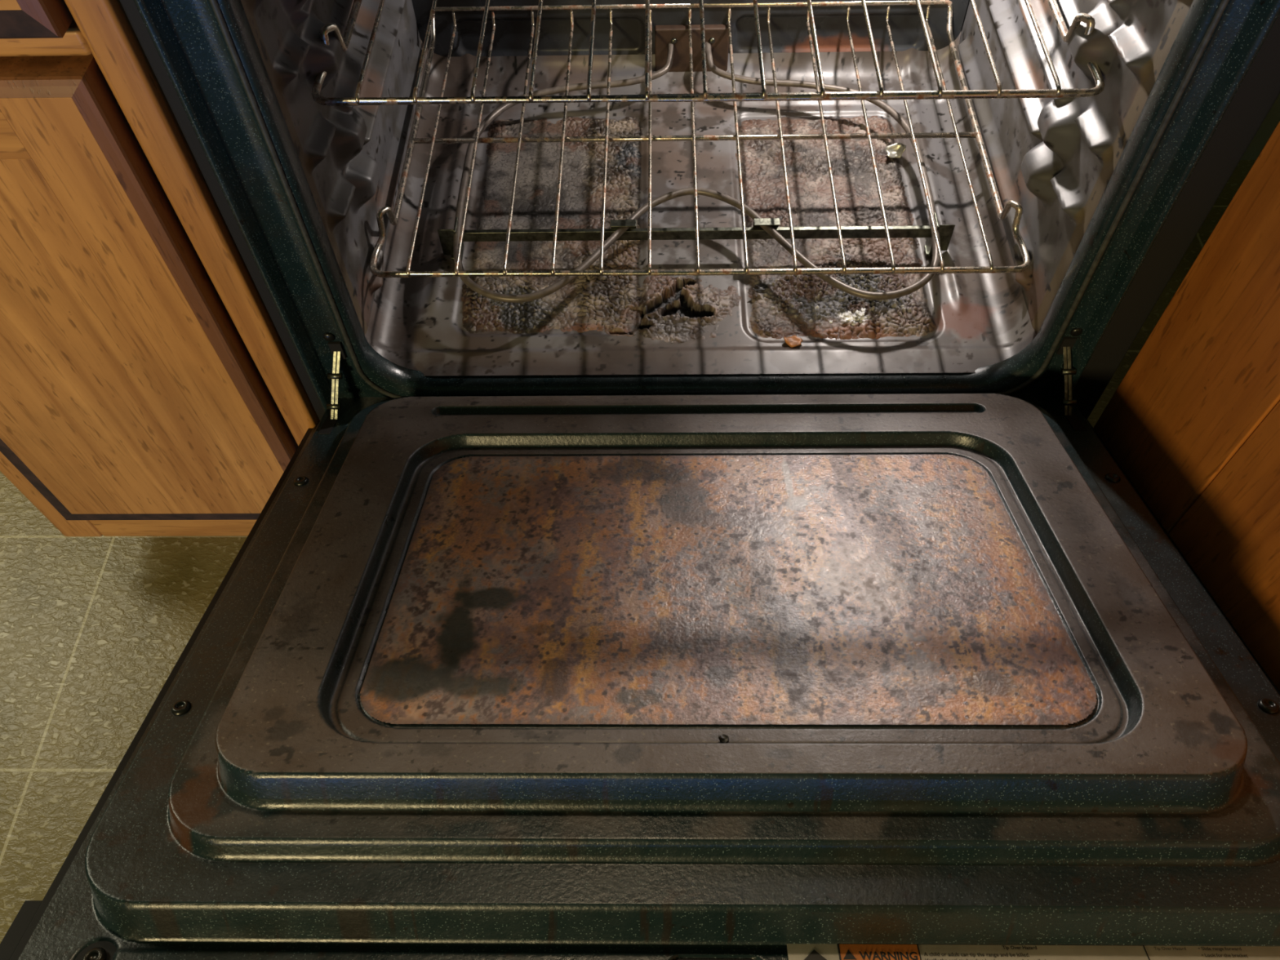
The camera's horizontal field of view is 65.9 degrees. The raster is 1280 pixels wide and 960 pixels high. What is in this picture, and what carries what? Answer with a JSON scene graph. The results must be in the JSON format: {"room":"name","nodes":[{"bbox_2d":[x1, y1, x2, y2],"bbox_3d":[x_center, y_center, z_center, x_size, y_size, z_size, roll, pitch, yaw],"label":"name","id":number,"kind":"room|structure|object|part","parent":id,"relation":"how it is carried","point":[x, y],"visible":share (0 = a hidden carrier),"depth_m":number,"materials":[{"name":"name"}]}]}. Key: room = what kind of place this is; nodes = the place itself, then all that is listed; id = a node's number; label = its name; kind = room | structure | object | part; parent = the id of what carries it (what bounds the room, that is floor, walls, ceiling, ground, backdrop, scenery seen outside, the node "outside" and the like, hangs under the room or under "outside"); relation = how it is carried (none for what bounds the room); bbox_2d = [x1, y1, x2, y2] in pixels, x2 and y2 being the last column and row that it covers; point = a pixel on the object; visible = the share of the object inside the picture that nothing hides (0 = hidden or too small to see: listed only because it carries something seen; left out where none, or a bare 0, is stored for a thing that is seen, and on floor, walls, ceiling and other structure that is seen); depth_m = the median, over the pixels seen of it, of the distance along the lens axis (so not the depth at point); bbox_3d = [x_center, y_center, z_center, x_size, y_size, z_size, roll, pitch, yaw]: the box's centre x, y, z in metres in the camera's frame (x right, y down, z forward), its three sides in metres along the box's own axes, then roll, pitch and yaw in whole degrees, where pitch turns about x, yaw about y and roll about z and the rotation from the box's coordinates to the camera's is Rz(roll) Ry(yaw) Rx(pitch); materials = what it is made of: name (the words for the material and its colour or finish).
{"room":"kitchen","nodes":[
{"label":"kitchen","id":0,"kind":"room"},
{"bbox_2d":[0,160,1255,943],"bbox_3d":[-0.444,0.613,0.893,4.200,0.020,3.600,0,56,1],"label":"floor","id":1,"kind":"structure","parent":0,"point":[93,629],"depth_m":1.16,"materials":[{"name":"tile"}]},
{"bbox_2d":[0,0,319,537],"bbox_3d":[-0.501,-0.377,1.014,0.360,0.880,0.620,0,56,1],"label":"base cabinet","id":2,"kind":"object","parent":1,"relation":"on","point":[149,386],"visible":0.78,"depth_m":0.82,"materials":[{"name":"brown wood"}]},
{"bbox_3d":[-0.503,-0.315,0.556,0.259,0.104,0.010,0,56,1],"label":"drawer","id":3,"kind":"part","parent":2,"relation":"part of","materials":[{"name":"brown wood"}]},
{"bbox_3d":[-0.504,-0.240,0.669,0.163,0.048,0.010,0,56,1],"label":"door rail","id":4,"kind":"part","parent":2,"relation":"part of","materials":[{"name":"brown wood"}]},
{"bbox_3d":[-0.506,-0.322,0.567,0.290,0.138,0.032,0,56,1],"label":"drawer","id":5,"kind":"part","parent":2,"relation":"part of","materials":[{"name":"brown wood"}]},
{"bbox_3d":[-0.499,-0.288,0.642,0.286,0.019,0.020,0,56,1],"label":"rail","id":6,"kind":"part","parent":2,"relation":"part of","materials":[{"name":"brown wood"}]},
{"bbox_3d":[-0.499,-0.097,0.884,0.163,0.467,0.010,0,56,1],"label":"door panel","id":7,"kind":"part","parent":2,"relation":"part of","materials":[{"name":"brown wood"}]},
{"bbox_3d":[-0.488,0.042,1.137,0.286,0.059,0.020,0,56,1],"label":"rail","id":8,"kind":"part","parent":2,"relation":"part of","materials":[{"name":"brown wood"}]},
{"bbox_2d":[0,0,1279,959],"bbox_3d":[0.050,-0.191,0.832,0.783,0.895,1.247,0,56,1],"label":"oven range","id":9,"kind":"object","parent":1,"relation":"on","point":[576,617],"visible":0.91,"depth_m":0.70,"materials":[{"name":"black metal"}]},
{"bbox_3d":[-0.285,-0.079,0.914,0.011,0.069,0.062,11,57,9],"label":"hinge arm","id":10,"kind":"part","parent":9,"relation":"part of","materials":[{"name":"metal"}]},
{"bbox_3d":[0.052,0.136,0.735,0.768,0.277,0.590,0,56,1],"label":"panel","id":11,"kind":"part","parent":9,"relation":"part of","materials":[{"name":"black metal"}]},
{"bbox_3d":[0.051,0.104,0.718,0.756,0.250,0.583,0,56,1],"label":"panel","id":12,"kind":"part","parent":9,"relation":"part of","materials":[{"name":"metal"}]},
{"bbox_3d":[0.061,-0.505,1.158,0.086,0.058,0.010,0,56,1],"label":"terminal plate","id":13,"kind":"part","parent":9,"relation":"part of","materials":[{"name":"brown metal"}]},
{"bbox_2d":[369,0,1030,278],"bbox_3d":[0.055,-0.366,1.018,0.618,0.032,0.406,0,56,1],"label":"oven rack","id":14,"kind":"object","parent":9,"relation":"attached to","point":[1002,213],"visible":0.95,"depth_m":1.01,"materials":[{"name":"silver metal"}]},
{"bbox_3d":[0.044,-0.220,0.745,0.710,0.609,0.031,0,56,1],"label":"frame","id":15,"kind":"part","parent":9,"relation":"part of","materials":[{"name":"metal"}]},
{"bbox_2d":[311,0,1104,106],"bbox_3d":[0.052,-0.468,0.864,0.618,0.032,0.406,0,56,1],"label":"oven rack","id":16,"kind":"object","parent":9,"relation":"attached to","point":[344,41],"visible":1,"depth_m":0.77,"materials":[{"name":"silver metal"}]},
{"bbox_2d":[751,284,765,293],"bbox_3d":[0.119,-0.191,0.988,0.014,0.006,0.007,0,56,1],"label":"chip","id":17,"kind":"object","parent":9,"relation":"on","point":[759,290],"visible":1,"depth_m":0.99,"materials":[{"name":"grey"}]},
{"bbox_2d":[783,335,802,347],"bbox_3d":[0.148,-0.134,0.951,0.018,0.005,0.014,0,56,1],"label":"crumb","id":18,"kind":"object","parent":9,"relation":"on","point":[792,341],"visible":1,"depth_m":0.95,"materials":[{"name":"orange food"}]},
{"bbox_2d":[857,311,864,316],"bbox_3d":[0.217,-0.162,0.966,0.006,0.004,0.007,34,63,21],"label":"lump","id":19,"kind":"object","parent":9,"relation":"on","point":[860,314],"visible":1,"depth_m":0.96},
{"bbox_2d":[884,142,906,157],"bbox_3d":[0.283,-0.366,1.095,0.022,0.016,0.014,0,56,1],"label":"scrap","id":20,"kind":"object","parent":9,"relation":"on","point":[895,150],"visible":1,"depth_m":1.10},
{"bbox_3d":[0.394,-0.081,0.901,0.011,0.069,0.062,-12,57,-6],"label":"hinge arm","id":21,"kind":"part","parent":9,"relation":"part of","materials":[{"name":"metal"}]},
{"bbox_2d":[1093,120,1279,692],"bbox_3d":[0.718,0.229,0.570,0.562,0.900,0.900,0,56,1],"label":"base cabinet","id":22,"kind":"object","parent":1,"relation":"on","point":[1193,423],"visible":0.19,"depth_m":0.74,"materials":[{"name":"brown wood"}]},
{"bbox_3d":[0.447,0.295,0.532,0.020,0.900,0.743,0,56,1],"label":"panel","id":23,"kind":"part","parent":22,"relation":"part of","materials":[{"name":"brown wood"}]},
{"bbox_2d":[1240,93,1279,159],"bbox_3d":[-0.456,-1.230,0.608,4.200,2.500,0.050,0,56,1],"label":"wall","id":24,"kind":"structure","parent":0,"point":[1272,119],"depth_m":1.56,"materials":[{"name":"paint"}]}
]}

